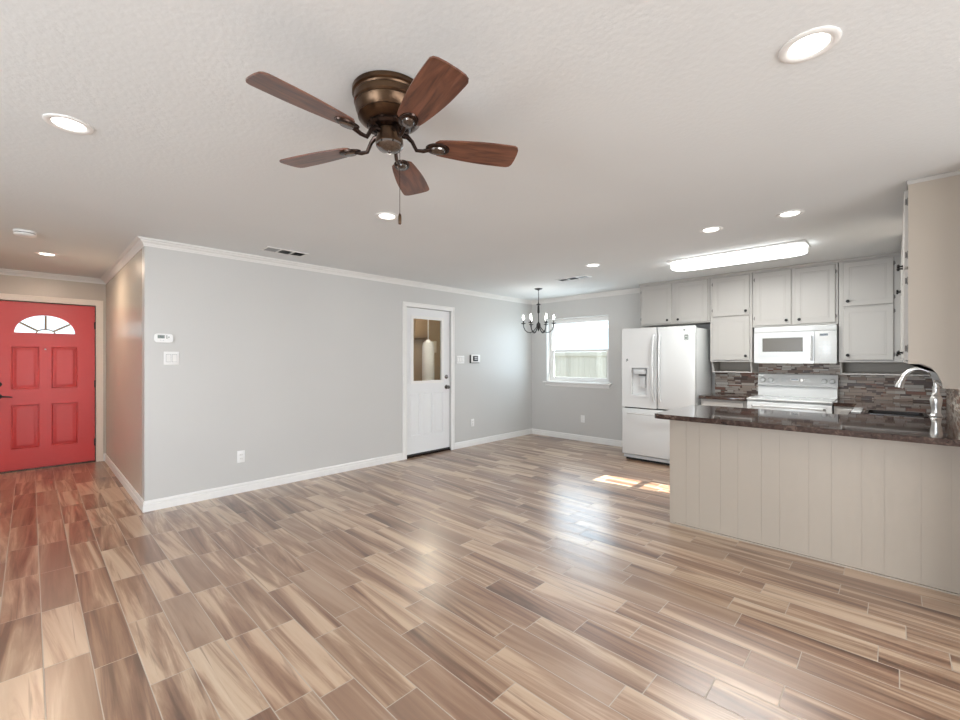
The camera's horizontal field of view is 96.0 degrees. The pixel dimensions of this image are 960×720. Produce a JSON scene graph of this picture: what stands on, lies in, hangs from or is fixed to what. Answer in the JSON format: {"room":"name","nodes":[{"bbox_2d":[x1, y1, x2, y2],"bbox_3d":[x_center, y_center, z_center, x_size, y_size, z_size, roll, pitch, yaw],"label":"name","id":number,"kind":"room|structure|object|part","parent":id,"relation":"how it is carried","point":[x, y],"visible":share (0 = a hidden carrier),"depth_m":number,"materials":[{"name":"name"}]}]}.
{"room":"living room","nodes":[
{"label":"living room","id":0,"kind":"room"},
{"bbox_2d":[0,274,105,459],"bbox_3d":[-6.335,0.135,4.505,0.140,2.420,3.920,0,0,44],"label":"wall","id":1,"kind":"structure","parent":0,"point":[9,284],"depth_m":5.52,"materials":[{"name":"paint"}]},
{"bbox_2d":[0,293,102,473],"bbox_3d":[-5.444,0.279,5.414,0.167,2.132,1.079,0,0,44],"label":"door","id":2,"kind":"structure","parent":1,"relation":"in","point":[48,383],"depth_m":5.43,"materials":[{"name":"red paint"}]},
{"bbox_2d":[12,314,76,335],"bbox_3d":[-5.425,-0.443,5.396,0.022,0.258,0.576,0,0,44],"label":"fan light","id":3,"kind":"object","parent":2,"relation":"attached to","point":[71,319],"depth_m":5.39,"materials":[{"name":"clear glass"}]},
{"bbox_2d":[0,268,104,283],"bbox_3d":[-5.622,-1.043,5.103,0.060,0.064,1.830,0,0,44],"label":"trim","id":4,"kind":"structure","parent":1,"relation":"attached to","point":[2,271],"depth_m":5.38,"materials":[{"name":"white paint"}]},
{"bbox_2d":[106,249,141,496],"bbox_3d":[-3.991,0.135,4.888,2.710,2.420,0.120,0,0,44],"label":"wall","id":5,"kind":"structure","parent":0,"point":[124,290],"depth_m":4.63,"materials":[{"name":"paint"}]},
{"bbox_2d":[100,236,143,283],"bbox_3d":[-3.989,-1.043,4.761,2.890,0.064,0.060,0,0,44],"label":"trim","id":6,"kind":"structure","parent":5,"relation":"attached to","point":[136,245],"depth_m":4.47,"materials":[{"name":"white paint"}]},
{"bbox_2d":[105,453,143,511],"bbox_3d":[-3.990,1.297,4.794,2.844,0.096,0.014,0,0,44],"label":"baseboard","id":7,"kind":"structure","parent":5,"relation":"attached to","point":[136,497],"depth_m":4.49,"materials":[{"name":"white paint"}]},
{"bbox_2d":[142,246,531,500],"bbox_3d":[-1.004,0.135,5.956,0.120,2.420,5.800,0,0,44],"label":"wall","id":8,"kind":"structure","parent":0,"point":[295,370],"depth_m":4.68,"materials":[{"name":"grey paint"}]},
{"bbox_2d":[154,333,172,342],"bbox_3d":[-2.865,-0.198,3.910,0.029,0.080,0.140,0,0,44],"label":"thermostat","id":9,"kind":"object","parent":8,"relation":"attached to","point":[161,338],"visible":1,"depth_m":3.90,"materials":[{"name":"white plastic"}]},
{"bbox_2d":[164,352,178,364],"bbox_3d":[-2.829,-0.017,3.961,0.012,0.120,0.118,0,0,44],"label":"light switch","id":10,"kind":"object","parent":8,"relation":"attached to","point":[170,358],"visible":1,"depth_m":3.96,"materials":[{"name":"white plastic"}]},
{"bbox_2d":[237,450,244,462],"bbox_3d":[-2.425,0.980,4.383,0.010,0.120,0.072,0,0,44],"label":"power outlet","id":11,"kind":"object","parent":8,"relation":"attached to","point":[240,454],"visible":1,"depth_m":4.38,"materials":[{"name":"white plastic"}]},
{"bbox_2d":[143,453,402,512],"bbox_3d":[-2.008,1.297,4.814,0.014,0.096,2.789,0,0,44],"label":"baseboard","id":12,"kind":"structure","parent":8,"relation":"attached to","point":[176,500],"depth_m":4.50,"materials":[{"name":"white paint"}]},
{"bbox_2d":[138,236,531,304],"bbox_3d":[-1.011,-1.043,5.818,0.060,0.064,5.710,0,0,44],"label":"trim","id":13,"kind":"structure","parent":8,"relation":"attached to","point":[151,242],"depth_m":4.82,"materials":[{"name":"white paint"}]},
{"bbox_2d":[402,301,454,459],"bbox_3d":[-0.749,0.278,6.190,0.164,2.134,0.942,0,0,44],"label":"door","id":14,"kind":"structure","parent":8,"relation":"in","point":[425,404],"depth_m":6.15,"materials":[{"name":"white paint"}]},
{"bbox_3d":[-0.747,-0.142,6.165,0.018,0.949,0.597,0,0,44],"label":"glass frame","id":15,"kind":"part","parent":14,"relation":"part of","materials":[{"name":"glass"}]},
{"bbox_2d":[456,356,463,363],"bbox_3d":[-0.297,-0.005,6.596,0.012,0.120,0.162,0,0,44],"label":"light switch","id":16,"kind":"object","parent":8,"relation":"attached to","point":[459,359],"visible":1,"depth_m":6.58,"materials":[{"name":"white plastic"}]},
{"bbox_2d":[470,354,479,362],"bbox_3d":[-0.077,-0.019,6.809,0.034,0.136,0.210,0,0,44],"label":"alarm keypad","id":17,"kind":"object","parent":8,"relation":"attached to","point":[474,358],"visible":1,"depth_m":6.79,"materials":[{"name":"white plastic"}]},
{"bbox_2d":[455,428,531,448],"bbox_3d":[0.281,1.297,7.197,0.014,0.096,1.930,0,0,44],"label":"baseboard","id":18,"kind":"structure","parent":8,"relation":"attached to","point":[493,438],"depth_m":7.09,"materials":[{"name":"white paint"}]},
{"bbox_2d":[414,320,439,380],"bbox_3d":[-1.932,0.135,8.165,0.100,2.420,3.700,0,0,44],"label":"wall","id":19,"kind":"structure","parent":0,"point":[434,325],"depth_m":9.03,"materials":[{"name":"beige paint"}]},
{"bbox_2d":[414,319,427,338],"bbox_3d":[-1.365,-0.735,8.453,0.316,0.600,0.700,0,0,44],"label":"upper cabinet","id":20,"kind":"object","parent":19,"relation":"attached to","point":[420,325],"visible":0.3,"depth_m":8.45,"materials":[{"name":"beige paint"}]},
{"bbox_2d":[0,0,959,300],"bbox_3d":[0.782,-1.135,1.536,14.600,0.120,9.700,0,0,44],"label":"ceiling","id":21,"kind":"structure","parent":0,"point":[637,128],"depth_m":2.01,"materials":[{"name":"paint"}]},
{"bbox_2d":[12,229,36,237],"bbox_3d":[-3.800,-1.053,3.608,0.144,0.042,0.144,0,0,44],"label":"smoke detector","id":22,"kind":"object","parent":21,"relation":"attached to","point":[18,232],"visible":1,"depth_m":3.57,"materials":[{"name":"white plastic"}]},
{"bbox_2d":[35,252,58,256],"bbox_3d":[-4.391,-1.071,4.381,0.172,0.007,0.172,0,0,44],"label":"recessed light","id":23,"kind":"object","parent":21,"relation":"in","point":[38,253],"visible":1,"depth_m":4.38,"materials":[{"name":"white paint"}]},
{"bbox_2d":[42,113,93,134],"bbox_3d":[-1.872,-1.071,1.968,0.172,0.007,0.172,0,0,44],"label":"recessed light","id":24,"kind":"object","parent":21,"relation":"in","point":[62,122],"visible":1,"depth_m":1.96,"materials":[{"name":"white paint"}]},
{"bbox_2d":[260,246,307,256],"bbox_3d":[-1.932,-1.071,4.282,0.180,0.008,0.400,0,0,44],"label":"ceiling vent","id":25,"kind":"object","parent":21,"relation":"in","point":[268,248],"visible":1,"depth_m":4.27,"materials":[{"name":"white metal"}]},
{"bbox_2d":[246,56,517,224],"bbox_3d":[-0.378,-0.811,1.715,1.035,0.528,1.009,0,0,44],"label":"ceiling fan","id":26,"kind":"object","parent":21,"relation":"hanging from","point":[392,105],"visible":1,"depth_m":1.63,"materials":[{"name":"brown wood"}]},
{"bbox_3d":[-0.594,-0.877,1.466,0.138,0.006,0.351,14,9,39],"label":"blade","id":27,"kind":"part","parent":26,"relation":"part of","materials":[{"name":"brown wood"}]},
{"bbox_3d":[-0.696,-0.877,1.874,0.351,0.006,0.138,0,11,22],"label":"blade","id":28,"kind":"part","parent":26,"relation":"part of","materials":[{"name":"brown wood"}]},
{"bbox_3d":[-0.324,-0.570,1.743,0.013,0.045,0.013,0,0,44],"label":"pull knob","id":29,"kind":"part","parent":26,"relation":"part of","materials":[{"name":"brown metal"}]},
{"bbox_3d":[-0.341,-0.877,2.098,0.138,0.006,0.351,-11,-1,4],"label":"blade","id":30,"kind":"part","parent":26,"relation":"part of","materials":[{"name":"brown wood"}]},
{"bbox_3d":[-0.174,-0.877,1.438,0.138,0.006,0.351,13,-7,-31],"label":"blade","id":31,"kind":"part","parent":26,"relation":"part of","materials":[{"name":"brown wood"}]},
{"bbox_3d":[-0.018,-0.877,1.828,0.351,0.006,0.138,0,-11,-14],"label":"blade","id":32,"kind":"part","parent":26,"relation":"part of","materials":[{"name":"brown wood"}]},
{"bbox_2d":[375,212,397,219],"bbox_3d":[-0.694,-1.071,3.225,0.172,0.007,0.172,0,0,44],"label":"recessed light","id":33,"kind":"object","parent":21,"relation":"in","point":[382,215],"visible":0.94,"depth_m":3.21,"materials":[{"name":"white paint"}]},
{"bbox_2d":[521,288,555,332],"bbox_3d":[0.881,-0.740,6.503,0.486,0.669,0.524,0,0,44],"label":"chandelier","id":34,"kind":"object","parent":21,"relation":"hanging from","point":[538,325],"visible":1,"depth_m":6.49,"materials":[{"name":"black metal"}]},
{"bbox_2d":[556,275,590,281],"bbox_3d":[1.223,-1.071,5.676,0.460,0.008,0.160,0,0,44],"label":"ceiling vent","id":35,"kind":"object","parent":21,"relation":"in","point":[582,276],"visible":1,"depth_m":5.66,"materials":[{"name":"white metal"}]},
{"bbox_2d":[585,263,600,266],"bbox_3d":[1.279,-1.071,4.888,0.172,0.007,0.172,0,0,44],"label":"recessed light","id":36,"kind":"object","parent":21,"relation":"in","point":[591,264],"visible":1,"depth_m":4.89,"materials":[{"name":"white paint"}]},
{"bbox_2d":[699,226,722,232],"bbox_3d":[1.903,-1.071,3.559,0.172,0.007,0.172,0,0,44],"label":"recessed light","id":37,"kind":"object","parent":21,"relation":"in","point":[713,229],"visible":1,"depth_m":3.55,"materials":[{"name":"white paint"}]},
{"bbox_2d":[666,240,810,270],"bbox_3d":[2.576,-1.037,4.389,1.218,0.074,0.344,0,0,44],"label":"fluorescent ceiling light","id":38,"kind":"object","parent":21,"relation":"attached to","point":[800,247],"visible":1,"depth_m":4.26,"materials":[{"name":"white paint"}]},
{"bbox_2d":[776,209,804,217],"bbox_3d":[2.275,-1.071,3.170,0.172,0.007,0.172,0,0,44],"label":"recessed light","id":39,"kind":"object","parent":21,"relation":"in","point":[791,213],"visible":1,"depth_m":3.16,"materials":[{"name":"white paint"}]},
{"bbox_2d":[778,26,841,63],"bbox_3d":[1.123,-1.071,1.475,0.172,0.007,0.172,0,0,44],"label":"recessed light","id":40,"kind":"object","parent":21,"relation":"in","point":[810,44],"visible":1,"depth_m":1.47,"materials":[{"name":"white paint"}]},
{"bbox_2d":[0,434,959,719],"bbox_3d":[-0.444,1.395,2.714,11.200,0.100,9.700,0,0,44],"label":"floor","id":41,"kind":"structure","parent":0,"point":[530,576],"depth_m":2.32,"materials":[{"name":"brown wood"}]},
{"bbox_2d":[422,320,433,380],"bbox_3d":[-0.977,0.135,8.149,0.230,2.420,0.230,0,0,44],"label":"storage tank","id":42,"kind":"object","parent":41,"relation":"on","point":[428,346],"visible":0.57,"depth_m":8.05,"materials":[{"name":"white metal"}]},
{"bbox_3d":[-0.977,0.480,8.149,0.230,1.730,0.230,0,0,44],"label":"tank","id":43,"kind":"part","parent":42,"relation":"part of","materials":[{"name":"white metal"}]},
{"bbox_2d":[622,325,710,464],"bbox_3d":[2.467,0.463,5.758,0.930,1.765,0.716,0,0,44],"label":"refrigerator","id":44,"kind":"object","parent":41,"relation":"on","point":[664,368],"visible":0.91,"depth_m":5.55,"materials":[{"name":"white metal"}]},
{"bbox_3d":[2.118,0.292,5.720,0.240,0.400,0.056,0,0,44],"label":"dispenser frame","id":45,"kind":"part","parent":44,"relation":"part of","materials":[{"name":"white plastic"}]},
{"bbox_3d":[2.122,0.104,5.732,0.468,1.049,0.068,0,0,44],"label":"door","id":46,"kind":"part","parent":44,"relation":"part of","materials":[{"name":"white metal"}]},
{"bbox_3d":[2.243,0.705,5.525,0.777,0.024,0.064,0,0,44],"label":"drawer handle","id":47,"kind":"part","parent":44,"relation":"part of","materials":[{"name":"white ceramic"}]},
{"bbox_3d":[2.289,0.953,5.572,0.930,0.615,0.068,0,0,44],"label":"freezer drawer","id":48,"kind":"part","parent":44,"relation":"part of","materials":[{"name":"white metal"}]},
{"bbox_3d":[2.305,1.290,5.589,0.910,0.040,0.055,0,0,44],"label":"kick plate","id":49,"kind":"part","parent":44,"relation":"part of","materials":[{"name":"grey plastic"}]},
{"bbox_3d":[2.218,0.105,5.549,0.024,0.870,0.068,0,0,44],"label":"door handle","id":50,"kind":"part","parent":44,"relation":"part of","materials":[{"name":"white ceramic"}]},
{"bbox_3d":[2.278,0.105,5.491,0.024,0.870,0.068,0,0,44],"label":"door handle","id":51,"kind":"part","parent":44,"relation":"part of","materials":[{"name":"white ceramic"}]},
{"bbox_3d":[2.460,0.104,5.407,0.454,1.049,0.068,0,0,44],"label":"door","id":52,"kind":"part","parent":44,"relation":"part of","materials":[{"name":"white metal"}]},
{"bbox_2d":[701,399,746,407],"bbox_3d":[3.086,0.907,5.327,0.480,0.875,0.740,0,0,44],"label":"base cabinet","id":53,"kind":"object","parent":41,"relation":"on","point":[709,402],"visible":0.05,"depth_m":5.07,"materials":[{"name":"beige paint"}]},
{"bbox_2d":[699,392,757,400],"bbox_3d":[3.081,0.449,5.332,0.500,0.038,0.719,0,0,44],"label":"countertop","id":54,"kind":"structure","parent":53,"relation":"on","point":[717,395],"depth_m":5.18,"materials":[{"name":"brown stone"}]},
{"bbox_2d":[746,373,838,413],"bbox_3d":[3.518,0.735,4.869,0.760,1.140,0.764,0,0,44],"label":"range","id":55,"kind":"object","parent":41,"relation":"on","point":[813,393],"visible":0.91,"depth_m":4.89,"materials":[{"name":"white metal"}]},
{"bbox_3d":[3.275,0.507,4.615,0.662,0.029,0.062,0,0,44],"label":"oven handle","id":56,"kind":"part","parent":55,"relation":"part of","materials":[{"name":"white metal"}]},
{"bbox_3d":[3.303,0.775,4.645,0.754,0.620,0.032,0,0,44],"label":"oven door","id":57,"kind":"part","parent":55,"relation":"part of","materials":[{"name":"white metal"}]},
{"bbox_2d":[746,395,838,403],"bbox_3d":[3.536,0.437,4.888,0.760,0.022,0.710,0,0,44],"label":"cooktop","id":58,"kind":"object","parent":55,"relation":"in","point":[770,399],"depth_m":4.78,"materials":[{"name":"white metal"}]},
{"bbox_3d":[3.685,0.233,5.060,0.095,0.045,0.008,0,0,44],"label":"clock panel","id":59,"kind":"part","parent":55,"relation":"part of","materials":[{"name":"white plastic"}]},
{"bbox_3d":[3.924,0.240,4.814,0.060,0.060,0.033,0,0,44],"label":"knob","id":60,"kind":"part","parent":55,"relation":"part of","materials":[{"name":"white ceramic"}]},
{"bbox_2d":[670,420,959,596],"bbox_3d":[2.436,0.907,3.234,1.725,0.876,0.720,0,0,44],"label":"peninsula base panel","id":61,"kind":"object","parent":41,"relation":"on","point":[890,508],"visible":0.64,"depth_m":2.87,"materials":[{"name":"beige paint"}]},
{"bbox_3d":[1.823,0.907,3.829,0.017,0.876,0.712,0,0,44],"label":"panel","id":62,"kind":"part","parent":61,"relation":"part of","materials":[{"name":"beige paint"}]},
{"bbox_2d":[655,398,959,446],"bbox_3d":[3.027,0.449,3.889,1.781,0.038,2.874,0,0,44],"label":"countertop","id":63,"kind":"structure","parent":61,"relation":"on","point":[945,430],"depth_m":3.07,"materials":[{"name":"brown stone"}]},
{"bbox_2d":[851,407,862,412],"bbox_3d":[3.221,0.426,3.687,0.062,0.006,0.460,0,0,44],"label":"tray","id":64,"kind":"object","parent":63,"relation":"on","point":[856,409],"visible":1,"depth_m":3.62,"materials":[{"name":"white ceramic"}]},
{"bbox_2d":[864,410,927,416],"bbox_3d":[3.341,0.520,3.478,0.362,0.189,0.357,0,0,44],"label":"sink","id":65,"kind":"object","parent":63,"relation":"in","point":[882,412],"visible":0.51,"depth_m":3.56,"materials":[{"name":"black metal"}]},
{"bbox_2d":[895,367,942,416],"bbox_3d":[3.412,0.243,3.365,0.265,0.374,0.135,0,0,44],"label":"kitchen faucet","id":66,"kind":"object","parent":63,"relation":"on","point":[936,400],"visible":0.87,"depth_m":3.27,"materials":[{"name":"silver metal"}]},
{"bbox_3d":[3.395,0.130,3.340,0.212,0.149,0.031,0,0,44],"label":"spout","id":67,"kind":"part","parent":66,"relation":"part of","materials":[{"name":"silver metal"}]},
{"bbox_2d":[834,406,853,414],"bbox_3d":[3.886,0.907,4.558,0.186,0.875,0.740,0,0,44],"label":"base cabinet","id":68,"kind":"object","parent":41,"relation":"on","point":[837,410],"visible":0.05,"depth_m":4.34,"materials":[{"name":"beige paint"}]},
{"bbox_3d":[3.659,0.573,4.321,0.146,0.165,0.019,0,0,44],"label":"drawer","id":69,"kind":"part","parent":68,"relation":"part of","materials":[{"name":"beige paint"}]},
{"bbox_2d":[532,293,913,440],"bbox_3d":[2.915,0.135,6.130,5.290,2.420,0.180,0,0,44],"label":"wall","id":70,"kind":"structure","parent":0,"point":[554,408],"depth_m":7.15,"materials":[{"name":"grey paint"}]},
{"bbox_2d":[532,428,621,446],"bbox_3d":[1.694,1.297,7.169,2.090,0.096,0.014,0,0,44],"label":"baseboard","id":71,"kind":"structure","parent":70,"relation":"attached to","point":[591,439],"depth_m":7.20,"materials":[{"name":"white paint"}]},
{"bbox_2d":[543,316,611,388],"bbox_3d":[1.650,-0.129,7.300,1.295,1.172,0.205,0,0,44],"label":"window","id":72,"kind":"structure","parent":70,"relation":"in","point":[582,382],"depth_m":7.34,"materials":[{"name":"white paint"}]},
{"bbox_3d":[1.629,0.384,7.279,1.295,0.026,0.145,0,0,44],"label":"sill","id":73,"kind":"part","parent":72,"relation":"part of","materials":[{"name":"white paint"}]},
{"bbox_3d":[1.690,0.083,7.342,1.095,0.515,0.026,0,0,44],"label":"sash","id":74,"kind":"part","parent":72,"relation":"part of","materials":[{"name":"white paint"}]},
{"bbox_3d":[1.709,-0.403,7.361,1.095,0.525,0.025,0,0,44],"label":"sash","id":75,"kind":"part","parent":72,"relation":"part of","materials":[{"name":"white paint"}]},
{"bbox_2d":[581,415,584,422],"bbox_3d":[1.702,0.977,7.163,0.072,0.120,0.010,0,0,44],"label":"power outlet","id":76,"kind":"object","parent":70,"relation":"attached to","point":[582,416],"visible":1,"depth_m":7.15,"materials":[{"name":"white plastic"}]},
{"bbox_2d":[532,288,639,304],"bbox_3d":[1.703,-1.043,7.128,2.160,0.064,0.060,0,0,44],"label":"trim","id":77,"kind":"structure","parent":70,"relation":"attached to","point":[635,290],"depth_m":7.06,"materials":[{"name":"white paint"}]},
{"bbox_2d":[640,278,709,326],"bbox_3d":[2.706,-0.766,5.934,0.910,0.567,0.390,0,0,44],"label":"upper cabinet","id":78,"kind":"object","parent":70,"relation":"attached to","point":[681,303],"visible":0.99,"depth_m":5.79,"materials":[{"name":"beige paint"}]},
{"bbox_3d":[2.439,-0.766,5.978,0.415,0.533,0.019,0,0,44],"label":"door","id":79,"kind":"part","parent":78,"relation":"part of","materials":[{"name":"beige paint"}]},
{"bbox_3d":[2.767,-0.766,5.663,0.405,0.533,0.019,0,0,44],"label":"door","id":80,"kind":"part","parent":78,"relation":"part of","materials":[{"name":"beige paint"}]},
{"bbox_2d":[710,273,753,361],"bbox_3d":[3.204,-0.513,5.456,0.462,1.073,0.390,0,0,44],"label":"upper cabinet","id":81,"kind":"object","parent":70,"relation":"attached to","point":[731,296],"visible":0.99,"depth_m":5.33,"materials":[{"name":"beige paint"}]},
{"bbox_3d":[3.100,-0.264,5.342,0.406,0.527,0.019,0,0,44],"label":"door","id":82,"kind":"part","parent":81,"relation":"part of","materials":[{"name":"beige paint"}]},
{"bbox_3d":[3.100,-0.789,5.342,0.406,0.488,0.019,0,0,44],"label":"door","id":83,"kind":"part","parent":81,"relation":"part of","materials":[{"name":"beige paint"}]},
{"bbox_2d":[711,362,757,372],"bbox_3d":[3.223,0.091,5.473,0.445,0.132,0.339,0,0,44],"label":"open shelf","id":84,"kind":"object","parent":70,"relation":"attached to","point":[727,367],"visible":0.91,"depth_m":5.55,"materials":[{"name":"beige paint"}]},
{"bbox_2d":[753,262,838,327],"bbox_3d":[3.660,-0.720,5.018,0.793,0.660,0.390,0,0,44],"label":"upper cabinet","id":85,"kind":"object","parent":70,"relation":"attached to","point":[805,295],"visible":0.98,"depth_m":4.87,"materials":[{"name":"beige paint"}]},
{"bbox_3d":[3.414,-0.720,5.041,0.356,0.626,0.019,0,0,44],"label":"door","id":86,"kind":"part","parent":85,"relation":"part of","materials":[{"name":"beige paint"}]},
{"bbox_3d":[3.696,-0.720,4.771,0.356,0.626,0.019,0,0,44],"label":"door","id":87,"kind":"part","parent":85,"relation":"part of","materials":[{"name":"beige paint"}]},
{"bbox_2d":[754,324,839,363],"bbox_3d":[3.643,-0.172,4.984,0.758,0.420,0.441,0,0,44],"label":"microwave","id":88,"kind":"object","parent":70,"relation":"attached to","point":[808,343],"visible":0.98,"depth_m":4.83,"materials":[{"name":"white plastic"}]},
{"bbox_3d":[3.447,-0.165,4.932,0.462,0.260,0.002,0,0,44],"label":"door trim","id":89,"kind":"part","parent":88,"relation":"part of","materials":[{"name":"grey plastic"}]},
{"bbox_3d":[3.461,-0.140,4.934,0.565,0.355,0.021,0,0,44],"label":"door","id":90,"kind":"part","parent":88,"relation":"part of","materials":[{"name":"white plastic"}]},
{"bbox_3d":[3.625,-0.133,4.732,0.022,0.276,0.051,0,0,44],"label":"door handle","id":91,"kind":"part","parent":88,"relation":"part of","materials":[{"name":"white plastic"}]},
{"bbox_3d":[3.735,-0.140,4.670,0.189,0.355,0.021,0,0,44],"label":"control panel","id":92,"kind":"part","parent":88,"relation":"part of","materials":[{"name":"white plastic"}]},
{"bbox_2d":[715,363,945,402],"bbox_3d":[3.903,0.217,5.048,2.105,0.425,0.010,0,0,44],"label":"backsplash","id":93,"kind":"structure","parent":70,"relation":"attached to","point":[873,387],"depth_m":4.83,"materials":[{"name":"tile"}]},
{"bbox_2d":[839,255,902,361],"bbox_3d":[4.242,-0.513,4.459,0.810,1.073,0.390,0,0,44],"label":"upper cabinet","id":94,"kind":"object","parent":70,"relation":"attached to","point":[869,303],"visible":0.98,"depth_m":4.45,"materials":[{"name":"beige paint"}]},
{"bbox_2d":[639,252,900,285],"bbox_3d":[3.466,-1.062,5.229,2.998,0.024,0.355,0,0,44],"label":"trim","id":95,"kind":"structure","parent":94,"relation":"on","point":[897,253],"depth_m":4.97,"materials":[{"name":"beige paint"}]},
{"bbox_3d":[4.009,-0.276,4.469,0.390,0.552,0.019,0,0,44],"label":"door","id":96,"kind":"part","parent":94,"relation":"part of","materials":[{"name":"beige paint"}]},
{"bbox_3d":[4.009,-0.801,4.469,0.390,0.463,0.019,0,0,44],"label":"door","id":97,"kind":"part","parent":94,"relation":"part of","materials":[{"name":"beige paint"}]},
{"bbox_2d":[840,362,930,375],"bbox_3d":[4.260,0.091,4.476,0.798,0.132,0.339,0,0,44],"label":"open shelf","id":98,"kind":"object","parent":70,"relation":"attached to","point":[846,368],"visible":0.7,"depth_m":4.63,"materials":[{"name":"beige paint"}]},
{"bbox_3d":[3.695,0.135,3.211,0.120,2.420,2.950,0,0,44],"label":"wall","id":99,"kind":"structure","parent":0,"visible":0},
{"bbox_2d":[896,240,905,362],"bbox_3d":[4.000,-0.513,3.885,0.372,1.073,0.825,0,0,44],"label":"upper cabinet","id":100,"kind":"object","parent":99,"relation":"attached to","point":[897,291],"visible":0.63,"depth_m":3.77,"materials":[{"name":"beige paint"}]},
{"bbox_3d":[4.032,-0.276,4.128,0.019,0.552,0.360,0,0,44],"label":"door","id":101,"kind":"part","parent":100,"relation":"part of","materials":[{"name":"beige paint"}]},
{"bbox_3d":[4.032,-0.801,4.128,0.019,0.463,0.360,0,0,44],"label":"door","id":102,"kind":"part","parent":100,"relation":"part of","materials":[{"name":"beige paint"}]},
{"bbox_3d":[3.759,-0.276,3.843,0.019,0.552,0.350,0,0,44],"label":"door","id":103,"kind":"part","parent":100,"relation":"part of","materials":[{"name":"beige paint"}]},
{"bbox_3d":[3.759,-0.801,3.843,0.019,0.463,0.350,0,0,44],"label":"door","id":104,"kind":"part","parent":100,"relation":"part of","materials":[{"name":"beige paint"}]},
{"bbox_2d":[896,170,959,388],"bbox_3d":[2.981,-0.455,2.825,0.372,1.239,0.916,0,0,44],"label":"upper cabinet","id":105,"kind":"object","parent":99,"relation":"attached to","point":[930,269],"visible":1,"depth_m":2.52,"materials":[{"name":"beige paint"}]},
{"bbox_3d":[3.035,-0.276,3.089,0.019,0.552,0.400,0,0,44],"label":"door","id":106,"kind":"part","parent":105,"relation":"part of","materials":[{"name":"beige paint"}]},
{"bbox_3d":[3.035,-0.801,3.089,0.019,0.463,0.400,0,0,44],"label":"door","id":107,"kind":"part","parent":105,"relation":"part of","materials":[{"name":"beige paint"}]},
{"bbox_3d":[2.737,-0.276,2.779,0.019,0.552,0.400,0,0,44],"label":"door","id":108,"kind":"part","parent":105,"relation":"part of","materials":[{"name":"beige paint"}]},
{"bbox_3d":[2.737,-0.801,2.779,0.019,0.463,0.400,0,0,44],"label":"door","id":109,"kind":"part","parent":105,"relation":"part of","materials":[{"name":"beige paint"}]},
{"bbox_3d":[2.997,-1.062,2.809,0.326,0.024,0.916,0,0,44],"label":"cornice","id":110,"kind":"part","parent":105,"relation":"part of","materials":[{"name":"beige paint"}]},
{"bbox_2d":[946,389,959,413],"bbox_3d":[3.727,0.237,3.339,0.010,0.385,2.699,0,0,44],"label":"backsplash","id":111,"kind":"structure","parent":99,"relation":"attached to","point":[952,395],"depth_m":3.73,"materials":[{"name":"stone"}]},
{"label":"outside","id":112,"kind":"structure","parent":0,"visible":0},
{"bbox_3d":[-0.806,1.565,4.935,36.000,0.200,34.000,0,0,44],"label":"ground","id":113,"kind":"structure","parent":112,"visible":0},
{"bbox_2d":[555,352,606,377],"bbox_3d":[2.629,0.635,10.351,3.850,1.660,0.063,0,0,44],"label":"wooden fence","id":114,"kind":"object","parent":113,"relation":"on","point":[567,364],"visible":0.15,"depth_m":10.52,"materials":[{"name":"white wood"}]},
{"bbox_3d":[2.623,-0.145,10.345,3.850,0.100,0.045,0,0,44],"label":"rail","id":115,"kind":"part","parent":114,"relation":"part of","materials":[{"name":"white wood"}]}
]}

